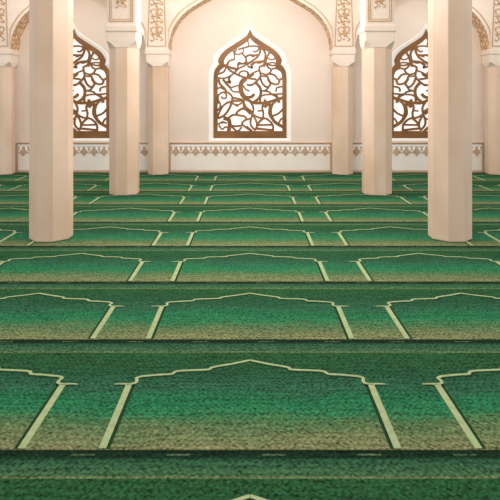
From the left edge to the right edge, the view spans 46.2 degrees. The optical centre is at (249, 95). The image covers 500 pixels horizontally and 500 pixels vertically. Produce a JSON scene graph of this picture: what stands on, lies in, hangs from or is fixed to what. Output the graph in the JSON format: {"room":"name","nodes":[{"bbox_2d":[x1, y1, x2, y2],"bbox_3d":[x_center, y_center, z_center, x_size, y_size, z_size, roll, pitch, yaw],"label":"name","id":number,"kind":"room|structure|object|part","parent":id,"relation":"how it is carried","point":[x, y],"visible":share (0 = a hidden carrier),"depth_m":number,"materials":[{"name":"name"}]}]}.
{"room":"mosque","nodes":[
{"label":"mosque","id":0,"kind":"room"},
{"bbox_2d":[15,0,484,171],"bbox_3d":[0.000,-0.550,12.400,18.000,4.300,0.280,0,0,0],"label":"wall","id":1,"kind":"structure","parent":0,"point":[294,30],"depth_m":12.26,"materials":[{"name":"paint"}]},
{"bbox_2d":[10,0,144,50],"bbox_3d":[-3.467,-1.824,12.022,2.720,1.752,0.468,0,0,0],"label":"pointed arch","id":2,"kind":"object","parent":1,"relation":"attached to","point":[19,9],"visible":0.53,"depth_m":11.80,"materials":[{"name":"beige paint"}]},
{"bbox_3d":[-3.467,-1.623,11.794,2.719,1.347,0.012,0,0,0],"label":"edge moulding","id":3,"kind":"part","parent":2,"relation":"part of","materials":[{"name":"beige paint"}]},
{"bbox_2d":[16,142,147,171],"bbox_3d":[-3.470,1.284,12.235,2.800,0.631,0.050,0,0,0],"label":"trim","id":4,"kind":"structure","parent":1,"relation":"attached to","point":[87,156],"depth_m":12.25,"materials":[{"name":"paint"}]},
{"bbox_3d":[-3.470,1.577,12.245,2.800,0.045,0.030,0,0,0],"label":"skirting","id":5,"kind":"part","parent":4,"relation":"part of","materials":[{"name":"beige stone"}]},
{"bbox_3d":[-3.470,1.269,12.254,2.800,0.561,0.012,0,0,0],"label":"dado panel","id":6,"kind":"part","parent":4,"relation":"part of","materials":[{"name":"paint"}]},
{"bbox_2d":[73,22,108,140],"bbox_3d":[-3.690,-0.299,12.298,1.728,2.484,0.088,0,0,0],"label":"window","id":7,"kind":"structure","parent":1,"relation":"in","point":[90,60],"depth_m":12.28,"materials":[{"name":"brown wood lattice"},{"name":"white plaster frame"},{"name":"glass"}]},
{"bbox_2d":[209,23,290,140],"bbox_3d":[0.000,-0.299,12.298,1.728,2.484,0.088,0,0,0],"label":"window","id":8,"kind":"structure","parent":1,"relation":"in","point":[250,76],"depth_m":12.28,"materials":[{"name":"brown wood lattice"},{"name":"white plaster frame"},{"name":"glass"}]},
{"bbox_3d":[0.000,-0.262,12.338,1.530,2.285,0.008,0,0,0],"label":"pane","id":9,"kind":"part","parent":8,"relation":"part of","materials":[{"name":"white glass"}]},
{"bbox_2d":[169,142,330,171],"bbox_3d":[0.009,1.284,12.235,3.382,0.631,0.050,0,0,0],"label":"wainscoting","id":10,"kind":"structure","parent":1,"relation":"attached to","point":[183,156],"depth_m":12.25,"materials":[{"name":"paint"}]},
{"bbox_3d":[0.009,1.577,12.245,3.382,0.045,0.030,0,0,0],"label":"skirting","id":11,"kind":"part","parent":10,"relation":"part of","materials":[{"name":"beige paint"}]},
{"bbox_3d":[0.009,1.269,12.254,3.382,0.561,0.012,0,0,0],"label":"dado panel","id":12,"kind":"part","parent":10,"relation":"part of","materials":[{"name":"paint"}]},
{"bbox_2d":[168,0,332,50],"bbox_3d":[0.009,-1.824,12.022,3.303,1.752,0.468,0,0,0],"label":"pointed arch","id":13,"kind":"object","parent":1,"relation":"attached to","point":[178,10],"visible":1,"depth_m":11.80,"materials":[{"name":"beige paint"}]},
{"bbox_2d":[392,22,427,140],"bbox_3d":[3.690,-0.299,12.298,1.728,2.484,0.088,0,0,0],"label":"window","id":14,"kind":"structure","parent":1,"relation":"in","point":[409,60],"depth_m":12.28,"materials":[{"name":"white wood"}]},
{"bbox_2d":[353,142,483,171],"bbox_3d":[3.480,1.284,12.235,2.780,0.631,0.050,0,0,0],"label":"trim","id":15,"kind":"structure","parent":1,"relation":"attached to","point":[406,156],"depth_m":12.25,"materials":[{"name":"paint"}]},
{"bbox_3d":[3.480,1.269,12.254,2.780,0.561,0.012,0,0,0],"label":"dado panel","id":16,"kind":"part","parent":15,"relation":"part of","materials":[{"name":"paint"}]},
{"bbox_3d":[3.480,1.577,12.245,2.780,0.045,0.030,0,0,0],"label":"skirting","id":17,"kind":"part","parent":15,"relation":"part of","materials":[{"name":"beige paint"}]},
{"bbox_2d":[356,0,489,50],"bbox_3d":[3.477,-1.824,12.022,2.702,1.752,0.468,0,0,0],"label":"pointed arch","id":18,"kind":"object","parent":1,"relation":"attached to","point":[480,8],"visible":0.62,"depth_m":11.80,"materials":[{"name":"beige paint"}]},
{"bbox_3d":[3.477,-1.621,11.794,2.701,1.342,0.012,0,0,0],"label":"edge moulding","id":19,"kind":"part","parent":18,"relation":"part of","materials":[{"name":"beige paint"}]},
{"bbox_3d":[0.000,1.660,5.530,18.000,0.120,14.060,0,0,0],"label":"floor","id":20,"kind":"structure","parent":0,"visible":0},
{"bbox_2d":[0,340,499,449],"bbox_3d":[0.000,1.596,3.244,15.318,0.008,1.194,0,0,0],"label":"carpet","id":21,"kind":"object","parent":20,"relation":"on","point":[55,394],"visible":1,"depth_m":3.13,"materials":[{"name":"green carpet"}]},
{"bbox_2d":[0,282,499,339],"bbox_3d":[0.000,1.596,4.444,15.318,0.008,1.194,0,0,0],"label":"carpet","id":22,"kind":"object","parent":20,"relation":"on","point":[28,310],"visible":1,"depth_m":4.34,"materials":[{"name":"green carpet"}]},
{"bbox_2d":[0,450,499,499],"bbox_3d":[0.000,1.596,2.044,15.318,0.008,1.194,0,0,0],"label":"carpet","id":23,"kind":"object","parent":20,"relation":"on","point":[24,474],"visible":1,"depth_m":2.47,"materials":[{"name":"green carpet"}]},
{"bbox_2d":[0,246,499,281],"bbox_3d":[0.000,1.596,5.644,15.318,0.008,1.194,0,0,0],"label":"carpet","id":24,"kind":"object","parent":20,"relation":"on","point":[17,263],"visible":1,"depth_m":5.59,"materials":[{"name":"green carpet"}]},
{"bbox_2d":[0,222,499,245],"bbox_3d":[0.000,1.596,6.844,15.318,0.008,1.194,0,0,0],"label":"carpet","id":25,"kind":"object","parent":20,"relation":"on","point":[11,233],"visible":0.79,"depth_m":6.75,"materials":[{"name":"green carpet"}]},
{"bbox_2d":[29,0,72,241],"bbox_3d":[-2.236,-0.637,6.624,0.498,4.457,0.548,0,0,0],"label":"marble column","id":26,"kind":"structure","parent":25,"relation":"on","point":[50,21],"depth_m":6.40,"materials":[{"name":"beige stone"}]},
{"bbox_2d":[428,0,471,241],"bbox_3d":[2.249,-0.637,6.624,0.498,4.457,0.548,0,0,0],"label":"marble column","id":27,"kind":"structure","parent":25,"relation":"on","point":[449,21],"depth_m":6.41,"materials":[{"name":"beige stone"}]},
{"bbox_2d":[0,204,499,221],"bbox_3d":[0.000,1.596,8.044,15.318,0.008,1.194,0,0,0],"label":"carpet","id":28,"kind":"object","parent":20,"relation":"on","point":[8,212],"visible":0.8,"depth_m":8.02,"materials":[{"name":"green carpet"}]},
{"bbox_2d":[0,191,499,203],"bbox_3d":[0.000,1.596,9.244,15.318,0.008,1.194,0,0,0],"label":"carpet","id":29,"kind":"object","parent":20,"relation":"on","point":[6,197],"visible":0.81,"depth_m":9.21,"materials":[{"name":"green carpet"}]},
{"bbox_2d":[105,0,142,194],"bbox_3d":[-2.056,-0.554,9.622,0.514,4.292,0.564,0,0,0],"label":"marble column","id":30,"kind":"structure","parent":29,"relation":"on","point":[124,32],"depth_m":9.37,"materials":[{"name":"beige stone"}]},
{"bbox_3d":[-2.056,-1.740,9.366,0.382,1.100,0.032,0,0,0],"label":"carved panel","id":31,"kind":"part","parent":30,"relation":"part of","materials":[{"name":"beige stone"}]},
{"bbox_2d":[358,0,395,194],"bbox_3d":[2.076,-0.554,9.622,0.514,4.292,0.564,0,0,0],"label":"marble column","id":32,"kind":"structure","parent":29,"relation":"on","point":[376,32],"depth_m":9.37,"materials":[{"name":"beige stone"}]},
{"bbox_3d":[2.076,-1.740,9.366,0.382,1.100,0.032,0,0,0],"label":"carved panel","id":33,"kind":"part","parent":32,"relation":"part of","materials":[{"name":"beige stone"}]},
{"bbox_2d":[0,181,499,190],"bbox_3d":[0.000,1.596,10.444,15.318,0.008,1.194,0,0,0],"label":"carpet","id":34,"kind":"object","parent":20,"relation":"on","point":[4,185],"visible":0.73,"depth_m":10.38,"materials":[{"name":"green carpet"}]},
{"bbox_2d":[0,172,499,180],"bbox_3d":[0.000,1.596,11.644,15.318,0.008,1.194,0,0,0],"label":"carpet","id":35,"kind":"object","parent":20,"relation":"on","point":[17,176],"visible":0.71,"depth_m":11.61,"materials":[{"name":"green carpet"}]},
{"bbox_2d":[0,0,18,174],"bbox_3d":[-5.060,-0.554,12.021,0.480,4.292,0.474,0,0,0],"label":"engaged column","id":36,"kind":"structure","parent":35,"relation":"on","point":[8,57],"depth_m":11.84,"materials":[{"name":"stone"}]},
{"bbox_3d":[-5.060,-1.616,11.800,0.380,1.232,0.032,0,0,0],"label":"carved panel","id":37,"kind":"part","parent":36,"relation":"part of","materials":[{"name":"beige stone"}]},
{"bbox_2d":[145,0,171,174],"bbox_3d":[-1.875,-0.554,12.021,0.480,4.292,0.474,0,0,0],"label":"engaged column","id":38,"kind":"structure","parent":35,"relation":"on","point":[158,55],"depth_m":11.82,"materials":[{"name":"stone"}]},
{"bbox_3d":[-1.875,-1.616,11.800,0.380,1.232,0.032,0,0,0],"label":"carved panel","id":39,"kind":"part","parent":38,"relation":"part of","materials":[{"name":"beige stone"}]},
{"bbox_2d":[329,0,355,174],"bbox_3d":[1.893,-0.554,12.021,0.480,4.292,0.474,0,0,0],"label":"engaged column","id":40,"kind":"structure","parent":35,"relation":"on","point":[342,55],"depth_m":11.82,"materials":[{"name":"stone"}]},
{"bbox_3d":[1.893,-1.616,11.800,0.380,1.232,0.032,0,0,0],"label":"carved panel","id":41,"kind":"part","parent":40,"relation":"part of","materials":[{"name":"beige stone"}]},
{"bbox_2d":[481,0,499,174],"bbox_3d":[5.060,-0.554,12.021,0.480,4.292,0.474,0,0,0],"label":"engaged column","id":42,"kind":"structure","parent":35,"relation":"on","point":[490,57],"depth_m":11.84,"materials":[{"name":"stone"}]},
{"bbox_3d":[5.060,-1.616,11.800,0.380,1.232,0.032,0,0,0],"label":"carved panel","id":43,"kind":"part","parent":42,"relation":"part of","materials":[{"name":"beige stone"}]}
]}

